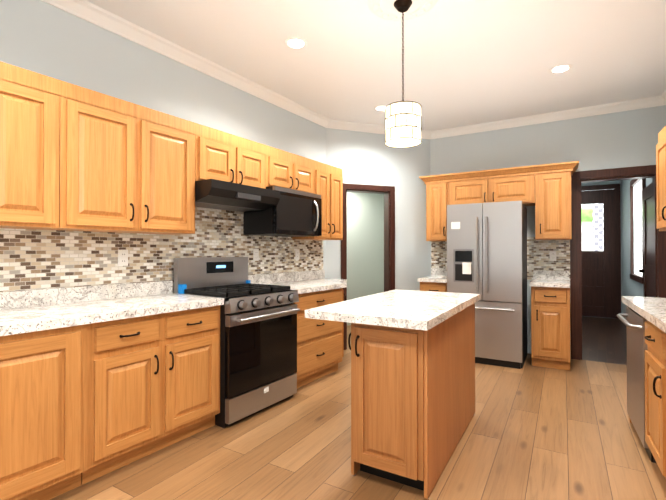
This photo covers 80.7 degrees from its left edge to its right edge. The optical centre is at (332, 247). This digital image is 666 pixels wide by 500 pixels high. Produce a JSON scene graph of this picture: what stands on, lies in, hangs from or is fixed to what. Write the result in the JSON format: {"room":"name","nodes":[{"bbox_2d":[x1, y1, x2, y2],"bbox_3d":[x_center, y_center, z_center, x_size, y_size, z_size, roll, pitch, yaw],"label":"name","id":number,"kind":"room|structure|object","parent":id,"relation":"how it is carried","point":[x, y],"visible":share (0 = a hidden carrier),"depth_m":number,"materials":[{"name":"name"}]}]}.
{"room":"kitchen","nodes":[
{"label":"kitchen","id":0,"kind":"room"},
{"bbox_2d":[0,0,665,357],"bbox_3d":[0.249,-0.178,1.713,4.465,2.880,8.089,0,-1,34],"label":"wall","id":1,"kind":"structure","parent":0,"point":[42,37],"depth_m":4.32,"materials":[{"name":"white paint"}]},
{"bbox_2d":[0,207,322,291],"bbox_3d":[-1.398,-0.077,2.975,0.006,0.900,4.510,0,-1,34],"label":"tile backsplash","id":2,"kind":"structure","parent":1,"relation":"attached to","point":[33,259],"depth_m":2.87,"materials":[{"name":"tile"}]},
{"bbox_2d":[0,61,63,229],"bbox_3d":[-1.766,-0.533,2.152,0.321,0.838,0.361,0,-1,34],"label":"upper cabinet","id":3,"kind":"object","parent":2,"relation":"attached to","point":[31,103],"depth_m":2.10,"materials":[{"name":"brown wood"}]},
{"bbox_2d":[118,250,127,265],"bbox_3d":[-1.502,0.071,2.809,0.007,0.118,0.072,0,-1,34],"label":"electrical outlet","id":4,"kind":"object","parent":2,"relation":"attached to","point":[122,257],"visible":1,"depth_m":2.80,"materials":[{"name":"white plastic"}]},
{"bbox_2d":[56,82,199,234],"bbox_3d":[-1.410,-0.529,2.670,0.321,0.838,0.895,0,-1,34],"label":"upper cabinet","id":5,"kind":"object","parent":2,"relation":"attached to","point":[73,157],"depth_m":2.52,"materials":[{"name":"brown wood"}]},
{"bbox_2d":[200,124,267,188],"bbox_3d":[-0.943,-0.723,3.353,0.321,0.438,0.750,0,-1,34],"label":"upper cabinet","id":6,"kind":"object","parent":2,"relation":"attached to","point":[224,156],"depth_m":3.23,"materials":[{"name":"brown wood"}]},
{"bbox_2d":[253,249,258,260],"bbox_3d":[-0.761,0.070,3.889,0.007,0.118,0.072,0,-1,34],"label":"electrical outlet","id":7,"kind":"object","parent":2,"relation":"attached to","point":[255,254],"visible":1,"depth_m":3.88,"materials":[{"name":"white plastic"}]},
{"bbox_2d":[295,249,299,259],"bbox_3d":[-0.399,0.074,4.417,0.007,0.118,0.072,0,-1,34],"label":"electrical outlet","id":8,"kind":"object","parent":2,"relation":"attached to","point":[297,252],"visible":1,"depth_m":4.41,"materials":[{"name":"white plastic"}]},
{"bbox_2d":[292,161,342,239],"bbox_3d":[-0.161,-0.514,4.490,0.321,0.838,0.557,0,-1,34],"label":"upper cabinet","id":9,"kind":"object","parent":2,"relation":"attached to","point":[329,179],"depth_m":4.42,"materials":[{"name":"brown wood"}]},
{"bbox_2d":[195,179,279,211],"bbox_3d":[-0.875,-0.424,3.304,0.484,0.156,0.744,0,-1,34],"label":"range hood","id":10,"kind":"object","parent":1,"relation":"attached to","point":[216,194],"visible":0.88,"depth_m":3.13,"materials":[{"name":"black metal"}]},
{"bbox_2d":[268,146,315,193],"bbox_3d":[-0.525,-0.748,3.962,0.321,0.378,0.720,0,-1,34],"label":"upper cabinet","id":11,"kind":"object","parent":1,"relation":"attached to","point":[288,170],"depth_m":3.85,"materials":[{"name":"brown wood"}]},
{"bbox_2d":[243,186,321,236],"bbox_3d":[-0.464,-0.341,3.918,0.467,0.432,0.711,0,-1,34],"label":"microwave","id":12,"kind":"object","parent":11,"relation":"attached to","point":[294,213],"visible":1,"depth_m":3.72,"materials":[{"name":"black metal"}]},
{"bbox_2d":[41,0,665,138],"bbox_3d":[0.279,-1.572,1.761,4.161,0.089,7.587,0,-1,34],"label":"crown molding","id":13,"kind":"structure","parent":1,"relation":"attached to","point":[101,17],"depth_m":4.01,"materials":[{"name":"white wood"}]},
{"bbox_2d":[447,165,534,205],"bbox_3d":[1.960,-0.721,4.853,0.992,0.418,0.386,0,-1,34],"label":"upper cabinet","id":14,"kind":"object","parent":1,"relation":"attached to","point":[513,183],"depth_m":4.68,"materials":[{"name":"brown wood"}]},
{"bbox_2d":[431,237,569,280],"bbox_3d":[2.057,0.129,4.979,1.635,0.520,0.006,0,-1,30],"label":"backsplash","id":15,"kind":"structure","parent":1,"relation":"attached to","point":[538,254],"depth_m":4.72,"materials":[{"name":"tile"}]},
{"bbox_2d":[423,174,446,240],"bbox_3d":[1.414,-0.509,5.172,0.306,0.838,0.338,0,-1,34],"label":"upper cabinet","id":16,"kind":"object","parent":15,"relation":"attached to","point":[436,185],"depth_m":5.03,"materials":[{"name":"brown wood"}]},
{"bbox_2d":[549,251,555,260],"bbox_3d":[2.607,0.096,4.647,0.072,0.118,0.007,0,-1,30],"label":"electrical outlet","id":17,"kind":"object","parent":15,"relation":"attached to","point":[552,255],"visible":1,"depth_m":4.65,"materials":[{"name":"white plastic"}]},
{"bbox_2d":[531,161,574,239],"bbox_3d":[2.535,-0.514,4.513,0.373,0.838,0.343,0,-1,34],"label":"upper cabinet","id":18,"kind":"object","parent":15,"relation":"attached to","point":[544,190],"depth_m":4.37,"materials":[{"name":"brown wood"}]},
{"bbox_2d":[570,165,665,359],"bbox_3d":[3.177,0.202,4.392,0.890,2.165,0.162,0,-1,30],"label":"door frame","id":19,"kind":"structure","parent":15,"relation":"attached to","point":[578,178],"depth_m":4.50,"materials":[{"name":"brown wood"}]},
{"bbox_2d":[656,132,665,230],"bbox_3d":[2.848,-0.542,2.879,0.702,0.808,0.449,0,-1,34],"label":"upper cabinet","id":20,"kind":"object","parent":1,"relation":"attached to","point":[658,145],"depth_m":3.17,"materials":[{"name":"brown wood"}]},
{"bbox_2d":[660,128,665,229],"bbox_3d":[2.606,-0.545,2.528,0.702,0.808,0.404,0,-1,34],"label":"upper cabinet","id":21,"kind":"object","parent":1,"relation":"attached to","point":[661,182],"depth_m":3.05,"materials":[{"name":"brown wood"}]},
{"bbox_2d":[664,126,665,193],"bbox_3d":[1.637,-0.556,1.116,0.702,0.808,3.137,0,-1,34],"label":"upper cabinet","id":22,"kind":"object","parent":1,"relation":"attached to","point":[665,126],"depth_m":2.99,"materials":[{"name":"brown wood"}]},
{"bbox_2d":[50,316,665,499],"bbox_3d":[0.889,1.327,3.568,5.804,0.100,11.695,0,-1,34],"label":"floor","id":23,"kind":"structure","parent":0,"point":[531,432],"depth_m":2.44,"materials":[{"name":"brown wood"}]},
{"bbox_2d":[0,270,346,499],"bbox_3d":[-1.129,0.763,2.783,0.644,1.015,4.510,0,-1,34],"label":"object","id":24,"kind":"object","parent":23,"relation":"on","point":[97,381],"visible":0.9,"depth_m":2.22,"materials":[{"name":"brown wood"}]},
{"bbox_2d":[173,257,299,427],"bbox_3d":[-0.757,0.677,3.214,0.728,1.195,0.746,0,-1,34],"label":"range","id":25,"kind":"object","parent":23,"relation":"on","point":[258,347],"visible":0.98,"depth_m":3.04,"materials":[{"name":"silver metal"}]},
{"bbox_2d":[339,309,474,499],"bbox_3d":[0.559,0.835,2.583,0.562,0.870,1.307,0,-1,34],"label":"kitchen island","id":26,"kind":"object","parent":23,"relation":"on","point":[412,382],"depth_m":2.07,"materials":[{"name":"brown wood"}]},
{"bbox_2d":[305,289,479,332],"bbox_3d":[0.493,0.377,2.635,0.800,0.045,1.426,0,-1,34],"label":"island countertop","id":27,"kind":"structure","parent":26,"relation":"on","point":[413,311],"depth_m":2.25,"materials":[{"name":"white stone"}]},
{"bbox_2d":[418,268,446,291],"bbox_3d":[1.364,0.781,5.002,0.380,1.015,0.644,0,-1,30],"label":"base cabinet","id":28,"kind":"object","parent":23,"relation":"on","point":[436,281],"visible":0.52,"depth_m":4.79,"materials":[{"name":"brown wood"}]},
{"bbox_2d":[447,201,526,368],"bbox_3d":[1.823,0.396,4.613,0.780,1.780,0.812,0,-1,30],"label":"fridge","id":29,"kind":"object","parent":23,"relation":"on","point":[487,252],"visible":0.92,"depth_m":4.27,"materials":[{"name":"grey metal"}]},
{"bbox_2d":[530,270,569,370],"bbox_3d":[2.427,0.776,4.377,0.372,1.015,0.644,0,-1,30],"label":"base cabinet","id":30,"kind":"object","parent":23,"relation":"on","point":[550,319],"visible":1,"depth_m":4.14,"materials":[{"name":"brown wood"}]},
{"bbox_2d":[616,307,655,462],"bbox_3d":[2.226,0.836,2.476,0.658,0.866,0.600,0,-1,29],"label":"dishwasher","id":31,"kind":"object","parent":23,"relation":"on","point":[634,322],"visible":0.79,"depth_m":2.53,"materials":[{"name":"grey metal"}]},
{"bbox_2d":[621,296,665,478],"bbox_3d":[1.380,0.748,0.887,0.644,1.015,4.300,0,-1,29],"label":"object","id":32,"kind":"object","parent":23,"relation":"on","point":[651,311],"visible":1,"depth_m":2.10,"materials":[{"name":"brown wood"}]},
{"bbox_2d":[347,192,383,324],"bbox_3d":[0.356,-0.053,5.964,2.230,2.700,1.480,0,0,-20],"label":"wall","id":33,"kind":"structure","parent":0,"point":[365,244],"depth_m":6.71,"materials":[{"name":"white paint"}]},
{"bbox_2d":[341,183,394,349],"bbox_3d":[0.436,0.238,5.140,0.760,2.105,0.162,0,0,-20],"label":"door frame","id":34,"kind":"structure","parent":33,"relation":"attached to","point":[388,192],"depth_m":5.18,"materials":[{"name":"brown wood"}]},
{"bbox_2d":[86,0,665,130],"bbox_3d":[0.357,-1.666,1.886,4.749,0.100,8.280,0,-1,34],"label":"ceiling","id":35,"kind":"structure","parent":0,"point":[469,62],"depth_m":3.19,"materials":[{"name":"white paint"}]},
{"bbox_2d":[284,36,307,48],"bbox_3d":[-0.291,-1.603,3.070,0.190,0.008,0.190,0,-1,34],"label":"recessed light","id":36,"kind":"object","parent":35,"relation":"in","point":[294,42],"visible":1,"depth_m":3.05,"materials":[{"name":"white"}]},
{"bbox_2d":[374,105,386,110],"bbox_3d":[0.557,-1.591,4.465,0.190,0.008,0.190,0,-1,34],"label":"recessed light","id":37,"kind":"object","parent":35,"relation":"in","point":[379,107],"visible":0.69,"depth_m":4.44,"materials":[{"name":"white"}]},
{"bbox_2d":[367,0,437,147],"bbox_3d":[0.454,-1.144,2.543,0.460,0.933,0.460,0,-1,34],"label":"pendant light","id":38,"kind":"object","parent":35,"relation":"hanging from","point":[403,123],"visible":1,"depth_m":2.52,"materials":[{"name":"white metal"}]},
{"bbox_2d":[548,63,572,73],"bbox_3d":[2.031,-1.599,3.502,0.190,0.008,0.190,0,-1,34],"label":"recessed light","id":39,"kind":"object","parent":35,"relation":"in","point":[560,68],"visible":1,"depth_m":3.48,"materials":[{"name":"white"}]},
{"bbox_2d":[581,178,651,318],"bbox_3d":[3.750,-0.101,6.216,1.900,2.800,3.601,0,-1,30],"label":"wall","id":40,"kind":"structure","parent":0,"point":[630,287],"depth_m":6.74,"materials":[{"name":"white paint"}]},
{"bbox_2d":[581,184,620,318],"bbox_3d":[4.855,0.059,7.487,1.039,2.500,0.159,0,-1,34],"label":"back door","id":41,"kind":"structure","parent":40,"relation":"in","point":[601,283],"depth_m":7.34,"materials":[{"name":"brown wood"}]},
{"bbox_2d":[630,178,645,283],"bbox_3d":[4.376,-0.281,5.618,0.072,1.510,1.160,0,-1,30],"label":"window","id":42,"kind":"structure","parent":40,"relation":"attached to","point":[636,253],"depth_m":5.79,"materials":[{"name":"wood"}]},
{"bbox_2d":[639,183,652,296],"bbox_3d":[3.734,0.269,4.636,0.141,2.025,0.781,0,-1,34],"label":"open door","id":43,"kind":"structure","parent":40,"relation":"in","point":[647,270],"depth_m":4.73,"materials":[{"name":"brown wood"}]},
{"label":"outside","id":44,"kind":"structure","parent":0,"visible":0},
{"bbox_2d":[581,189,607,250],"bbox_3d":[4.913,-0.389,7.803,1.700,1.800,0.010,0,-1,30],"label":"window","id":45,"kind":"structure","parent":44,"point":[592,227],"depth_m":7.69,"materials":[{"name":"white glass"}]}
]}

